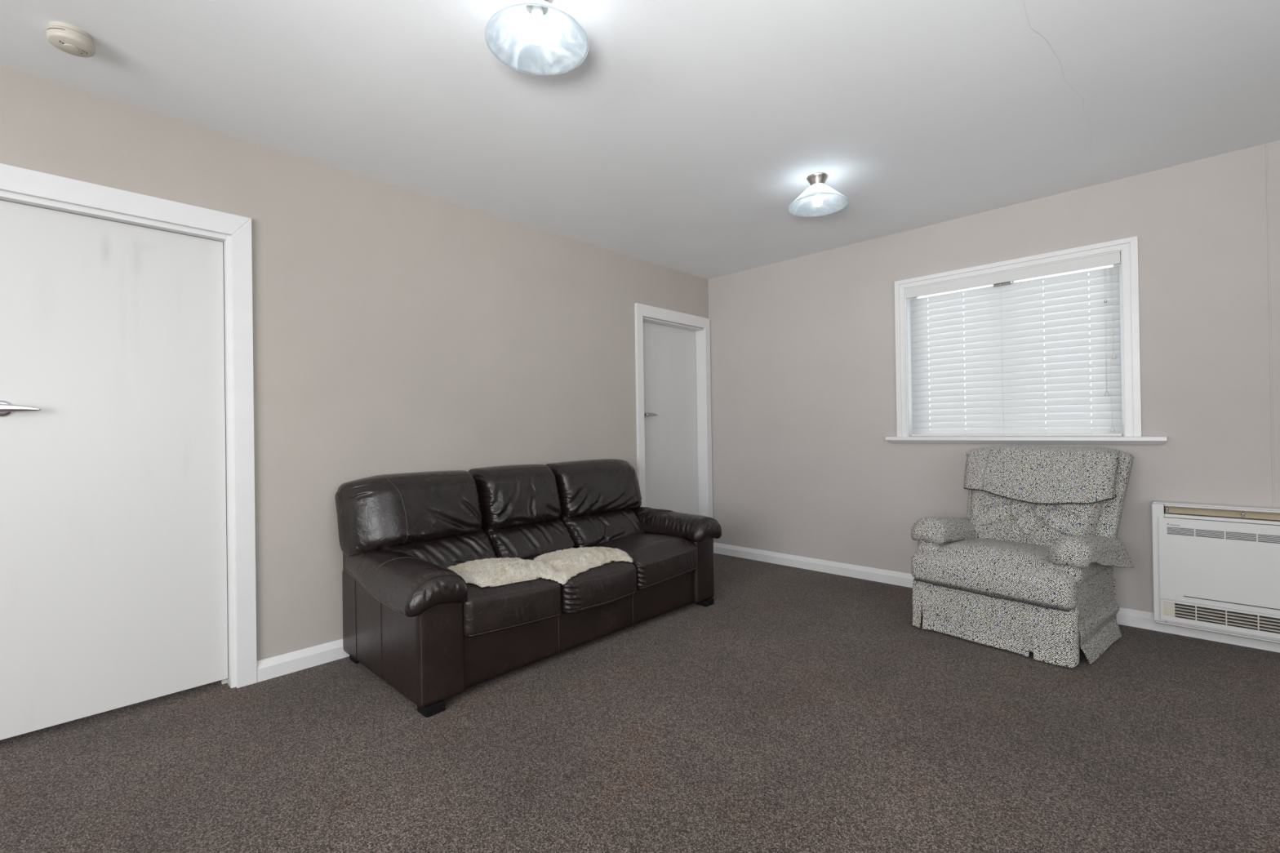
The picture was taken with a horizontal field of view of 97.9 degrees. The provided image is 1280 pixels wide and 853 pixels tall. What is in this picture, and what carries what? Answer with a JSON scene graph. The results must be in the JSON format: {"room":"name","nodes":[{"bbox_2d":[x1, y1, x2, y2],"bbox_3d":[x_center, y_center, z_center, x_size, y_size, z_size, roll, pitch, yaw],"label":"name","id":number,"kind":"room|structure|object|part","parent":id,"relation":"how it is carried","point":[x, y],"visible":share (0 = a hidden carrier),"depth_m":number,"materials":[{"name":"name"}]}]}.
{"room":"living room","nodes":[
{"label":"living room","id":0,"kind":"room"},
{"bbox_2d":[0,64,708,661],"bbox_3d":[-1.684,-0.072,2.607,0.140,2.400,6.780,-1,0,44],"label":"wall","id":1,"kind":"structure","parent":0,"point":[397,329],"depth_m":2.81,"materials":[{"name":"paint"}]},
{"bbox_2d":[0,163,257,740],"bbox_3d":[-2.087,0.108,2.169,0.161,2.048,0.951,-1,0,44],"label":"door","id":2,"kind":"structure","parent":1,"relation":"in","point":[127,515],"depth_m":2.18,"materials":[{"name":"paint"}]},
{"bbox_3d":[-2.206,-0.064,1.976,0.045,0.030,0.110,-1,0,44],"label":"handle lever","id":3,"kind":"part","parent":2,"relation":"part of","materials":[{"name":"silver metal"}]},
{"bbox_2d":[257,639,349,682],"bbox_3d":[-0.849,1.075,3.339,0.019,0.088,2.436,-1,0,44],"label":"baseboard","id":4,"kind":"structure","parent":1,"relation":"attached to","point":[300,660],"depth_m":2.58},
{"bbox_2d":[634,302,712,518],"bbox_3d":[0.249,0.084,4.605,0.166,2.048,0.922,-1,0,44],"label":"door","id":5,"kind":"structure","parent":1,"relation":"in","point":[673,361],"depth_m":4.67,"materials":[{"name":"paint"}]},
{"bbox_3d":[0.085,-0.094,4.427,0.045,0.030,0.134,-1,0,44],"label":"handle lever","id":6,"kind":"part","parent":5,"relation":"part of","materials":[{"name":"silver metal"}]},
{"bbox_2d":[0,552,1279,852],"bbox_3d":[0.261,1.141,0.753,5.480,0.100,6.780,-1,0,44],"label":"floor","id":7,"kind":"structure","parent":0,"point":[797,710],"depth_m":1.89,"materials":[{"name":"carpet"}]},
{"bbox_2d":[334,458,721,717],"bbox_3d":[-0.477,0.667,3.080,0.920,0.890,1.994,-1,0,44],"label":"leather sofa","id":8,"kind":"object","parent":7,"relation":"on","point":[430,634],"visible":0.94,"depth_m":2.67,"materials":[{"name":"brown leather"}]},
{"bbox_3d":[-1.079,0.879,2.484,0.854,0.416,0.190,-1,0,44],"label":"arm panel","id":9,"kind":"part","parent":8,"relation":"part of","materials":[{"name":"leather"}]},
{"bbox_2d":[334,470,481,555],"bbox_3d":[-1.125,0.419,2.788,0.326,0.369,0.657,-1,0,44],"label":"cushion","id":10,"kind":"object","parent":8,"relation":"on","point":[408,513],"depth_m":2.65,"materials":[{"name":"brown leather"}]},
{"bbox_2d":[380,528,497,568],"bbox_3d":[-0.984,0.633,2.739,0.267,0.200,0.548,-1,0,44],"label":"lumbar cushion","id":11,"kind":"object","parent":8,"relation":"on","point":[447,548],"depth_m":2.71,"materials":[{"name":"brown leather"}]},
{"bbox_2d":[463,577,561,638],"bbox_3d":[-0.732,0.774,2.615,0.599,0.235,0.494,-1,0,44],"label":"seat cushion","id":12,"kind":"object","parent":8,"relation":"on","point":[496,611],"depth_m":2.39,"materials":[{"name":"leather"}]},
{"bbox_2d":[467,464,560,528],"bbox_3d":[-0.716,0.399,3.212,0.326,0.345,0.514,-1,0,44],"label":"cushion","id":13,"kind":"object","parent":8,"relation":"on","point":[517,496],"depth_m":3.09,"materials":[{"name":"brown leather"}]},
{"bbox_2d":[482,518,574,559],"bbox_3d":[-0.617,0.630,3.120,0.268,0.200,0.503,-1,0,44],"label":"lumbar cushion","id":14,"kind":"object","parent":8,"relation":"on","point":[526,539],"depth_m":3.04,"materials":[{"name":"brown leather"}]},
{"bbox_2d":[448,546,632,587],"bbox_3d":[-0.452,0.672,2.718,0.995,0.133,0.325,-1,0,-40],"label":"sheepskin","id":15,"kind":"object","parent":8,"relation":"on","point":[559,566],"visible":0.94,"depth_m":2.60,"materials":[{"name":"fur"}]},
{"bbox_3d":[-0.253,0.957,2.866,0.138,0.238,1.560,-1,0,44],"label":"rail","id":16,"kind":"part","parent":8,"relation":"part of","materials":[{"name":"leather"}]},
{"bbox_2d":[524,552,636,613],"bbox_3d":[-0.377,0.786,2.967,0.622,0.229,0.492,-1,0,44],"label":"seat cushion","id":17,"kind":"object","parent":8,"relation":"on","point":[613,582],"depth_m":2.74,"materials":[{"name":"leather"}]},
{"bbox_2d":[544,458,641,517],"bbox_3d":[-0.282,0.399,3.661,0.330,0.355,0.726,-1,0,44],"label":"cushion","id":18,"kind":"object","parent":8,"relation":"on","point":[604,487],"depth_m":3.52,"materials":[{"name":"brown leather"}]},
{"bbox_2d":[559,508,644,548],"bbox_3d":[-0.237,0.626,3.513,0.273,0.200,0.581,-1,0,44],"label":"lumbar cushion","id":19,"kind":"object","parent":8,"relation":"on","point":[591,527],"depth_m":3.41,"materials":[{"name":"brown leather"}]},
{"bbox_2d":[589,533,697,590],"bbox_3d":[-0.031,0.773,3.347,0.597,0.216,0.520,-1,0,44],"label":"seat cushion","id":20,"kind":"object","parent":8,"relation":"on","point":[659,559],"depth_m":3.20,"materials":[{"name":"leather"}]},
{"bbox_3d":[0.098,0.867,3.709,0.854,0.416,0.180,-1,0,44],"label":"arm panel","id":21,"kind":"part","parent":8,"relation":"part of","materials":[{"name":"leather"}]},
{"bbox_2d":[911,444,1134,667],"bbox_3d":[1.976,0.593,2.928,0.793,0.965,0.843,-1,0,-38],"label":"armchair","id":22,"kind":"object","parent":7,"relation":"on","point":[1036,550],"visible":1,"depth_m":2.80,"materials":[{"name":"grey fabric"}]},
{"bbox_3d":[1.770,0.634,3.177,0.578,0.171,0.118,-1,0,-38],"label":"arm","id":23,"kind":"part","parent":22,"relation":"part of","materials":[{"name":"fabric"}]},
{"bbox_3d":[1.782,0.801,3.171,0.620,0.355,0.123,-1,0,-38],"label":"panel","id":24,"kind":"part","parent":22,"relation":"part of","materials":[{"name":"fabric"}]},
{"bbox_3d":[1.736,0.579,3.156,0.500,0.172,0.190,-1,0,-38],"label":"arm","id":25,"kind":"part","parent":22,"relation":"part of","materials":[{"name":"fabric"}]},
{"bbox_2d":[911,537,1077,609],"bbox_3d":[1.879,0.709,2.877,0.574,0.211,0.722,-1,0,-38],"label":"seat cushion","id":26,"kind":"object","parent":22,"relation":"on","point":[1021,571],"depth_m":2.71,"materials":[{"name":"fabric"}]},
{"bbox_2d":[969,489,1103,546],"bbox_3d":[2.154,0.405,3.048,0.313,0.535,0.661,-1,0,-38],"label":"cushion","id":27,"kind":"object","parent":22,"relation":"on","point":[1039,517],"depth_m":2.95,"materials":[{"name":"fabric"}]},
{"bbox_3d":[2.143,0.794,2.704,0.620,0.355,0.123,-1,0,-38],"label":"panel","id":28,"kind":"part","parent":22,"relation":"part of","materials":[{"name":"fabric"}]},
{"bbox_3d":[2.147,0.633,2.668,0.604,0.157,0.090,-1,0,-38],"label":"arm","id":29,"kind":"part","parent":22,"relation":"part of","materials":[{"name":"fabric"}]},
{"bbox_3d":[2.154,0.600,2.655,0.600,0.208,0.192,-1,0,-38],"label":"arm","id":30,"kind":"part","parent":22,"relation":"part of","materials":[{"name":"fabric"}]},
{"bbox_2d":[0,0,1279,279],"bbox_3d":[0.223,-1.368,0.764,5.480,0.121,6.780,-1,0,44],"label":"ceiling","id":31,"kind":"structure","parent":0,"point":[685,136],"depth_m":2.20,"materials":[{"name":"paint"}]},
{"bbox_2d":[46,21,95,57],"bbox_3d":[-1.839,-1.248,1.802,0.111,0.051,0.111,-1,0,44],"label":"smoke detector","id":32,"kind":"object","parent":31,"relation":"attached to","point":[68,38],"visible":1,"depth_m":1.78,"materials":[{"name":"beige plastic"}]},
{"bbox_2d":[484,0,588,75],"bbox_3d":[-0.306,-1.220,1.663,0.305,0.154,0.305,-1,0,44],"label":"ceiling lamp","id":33,"kind":"object","parent":31,"relation":"attached to","point":[547,40],"visible":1,"depth_m":1.71,"materials":[{"name":"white glass"}]},
{"bbox_3d":[-0.306,-1.177,1.663,0.051,0.068,0.051,-1,0,44],"label":"light bulb","id":34,"kind":"part","parent":33,"relation":"part of","materials":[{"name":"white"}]},
{"bbox_2d":[787,172,848,217],"bbox_3d":[0.932,-1.233,2.926,0.305,0.154,0.305,-1,0,44],"label":"ceiling lamp","id":35,"kind":"object","parent":31,"relation":"attached to","point":[820,199],"visible":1,"depth_m":2.95,"materials":[{"name":"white glass"}]},
{"bbox_3d":[0.933,-1.190,2.926,0.051,0.068,0.051,-1,0,44],"label":"light bulb","id":36,"kind":"part","parent":35,"relation":"part of","materials":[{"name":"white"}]},
{"bbox_2d":[707,140,1279,613],"bbox_3d":[2.591,-0.134,3.104,5.340,2.400,0.142,-1,0,44],"label":"wall","id":37,"kind":"structure","parent":0,"point":[803,375],"depth_m":3.55,"materials":[{"name":"paint"}]},
{"bbox_2d":[713,542,1279,653],"bbox_3d":[2.511,1.024,3.083,5.180,0.088,0.019,-1,0,44],"label":"baseboard","id":38,"kind":"structure","parent":37,"relation":"attached to","point":[1125,616],"depth_m":3.85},
{"bbox_2d":[885,235,1167,444],"bbox_3d":[2.242,-0.446,3.397,1.398,1.100,0.198,-1,0,44],"label":"window","id":39,"kind":"structure","parent":37,"relation":"in","point":[1128,265],"depth_m":3.18,"materials":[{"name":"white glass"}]},
{"bbox_3d":[2.079,-0.443,3.656,0.465,0.930,0.004,-1,0,44],"label":"pane","id":40,"kind":"part","parent":39,"relation":"part of","materials":[{"name":"clear glass"}]},
{"bbox_2d":[905,251,1122,436],"bbox_3d":[2.215,-0.438,3.397,1.097,0.996,0.076,-1,0,44],"label":"blind","id":41,"kind":"object","parent":39,"relation":"attached to","point":[1004,341],"visible":1,"depth_m":3.33,"materials":[{"name":"white plastic"}]},
{"bbox_3d":[1.901,-0.406,3.676,0.005,0.930,0.006,-1,0,44],"label":"ladder cord","id":42,"kind":"part","parent":41,"relation":"part of","materials":[{"name":"white fabric"}]},
{"bbox_3d":[2.051,-0.408,3.531,0.005,0.930,0.006,-1,0,44],"label":"ladder cord","id":43,"kind":"part","parent":41,"relation":"part of","materials":[{"name":"white fabric"}]},
{"bbox_3d":[2.201,-0.411,3.387,0.005,0.930,0.007,-1,0,44],"label":"ladder cord","id":44,"kind":"part","parent":41,"relation":"part of","materials":[{"name":"white fabric"}]},
{"bbox_3d":[2.231,0.052,3.397,1.074,0.016,0.044,-1,0,44],"label":"rail","id":45,"kind":"part","parent":41,"relation":"part of","materials":[{"name":"white plastic"}]},
{"bbox_3d":[2.351,-0.414,3.243,0.005,0.930,0.006,-1,0,44],"label":"ladder cord","id":46,"kind":"part","parent":41,"relation":"part of","materials":[{"name":"white fabric"}]},
{"bbox_3d":[2.501,-0.417,3.099,0.005,0.930,0.006,-1,0,44],"label":"ladder cord","id":47,"kind":"part","parent":41,"relation":"part of","materials":[{"name":"white fabric"}]},
{"bbox_3d":[2.541,-0.537,3.045,0.005,0.683,0.003,-1,0,44],"label":"pull cord","id":48,"kind":"part","parent":41,"relation":"part of","materials":[{"name":"white fabric"}]},
{"bbox_3d":[2.545,-0.537,3.041,0.007,0.683,0.003,-1,0,44],"label":"pull cord","id":49,"kind":"part","parent":41,"relation":"part of","materials":[{"name":"white fabric"}]},
{"bbox_3d":[2.558,-0.438,3.030,0.004,0.880,0.003,-1,0,44],"label":"pull cord","id":50,"kind":"part","parent":41,"relation":"part of","materials":[{"name":"white fabric"}]},
{"bbox_3d":[2.562,-0.637,3.024,0.002,0.483,0.006,-1,0,-22],"label":"pull cord","id":51,"kind":"part","parent":41,"relation":"part of","materials":[{"name":"white fabric"}]},
{"bbox_3d":[2.564,-0.637,3.022,0.004,0.483,0.002,-1,0,-9],"label":"pull cord","id":52,"kind":"part","parent":41,"relation":"part of","materials":[{"name":"white fabric"}]},
{"bbox_3d":[2.280,-0.437,3.463,1.112,1.010,0.040,-1,0,44],"label":"sash","id":53,"kind":"part","parent":39,"relation":"part of","materials":[{"name":"white plastic"}]},
{"bbox_3d":[2.249,0.073,3.395,1.398,0.024,0.198,-1,0,44],"label":"sill","id":54,"kind":"part","parent":39,"relation":"part of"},
{"bbox_3d":[2.204,0.095,3.347,1.398,0.020,0.050,-1,0,44],"label":"sill moulding","id":55,"kind":"part","parent":39,"relation":"part of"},
{"bbox_3d":[2.480,-0.451,3.271,0.467,0.930,0.004,-1,0,44],"label":"pane","id":56,"kind":"part","parent":39,"relation":"part of","materials":[{"name":"clear glass"}]},
{"bbox_2d":[1151,500,1279,644],"bbox_3d":[2.923,0.689,2.613,0.764,0.617,0.121,-1,0,44],"label":"wall heater","id":57,"kind":"object","parent":37,"relation":"attached to","point":[1223,577],"visible":1,"depth_m":2.68,"materials":[{"name":"white plastic"}]},
{"bbox_3d":[2.885,0.659,2.574,0.712,0.410,0.010,-1,0,44],"label":"panel","id":58,"kind":"part","parent":57,"relation":"part of","materials":[{"name":"white plastic"}]},
{"bbox_2d":[1160,598,1279,639],"bbox_3d":[2.897,0.918,2.581,0.712,0.106,0.034,-1,0,44],"label":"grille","id":59,"kind":"object","parent":57,"relation":"attached to","point":[1258,624],"depth_m":2.67,"materials":[{"name":"white plastic"}]},
{"bbox_2d":[1167,526,1279,542],"bbox_3d":[2.883,0.516,2.573,0.654,0.037,0.008,-1,0,44],"label":"grille","id":60,"kind":"object","parent":57,"relation":"attached to","point":[1211,534],"depth_m":2.66,"materials":[{"name":"white plastic"}]},
{"bbox_3d":[2.888,0.520,2.579,0.674,0.080,0.005,-1,0,44],"label":"filter shadow plate","id":61,"kind":"part","parent":57,"relation":"part of","materials":[{"name":"white metal"}]},
{"bbox_3d":[2.893,0.836,2.578,0.692,0.017,0.004,-1,0,44],"label":"gap plate","id":62,"kind":"part","parent":57,"relation":"part of","materials":[{"name":"white metal"}]}
]}

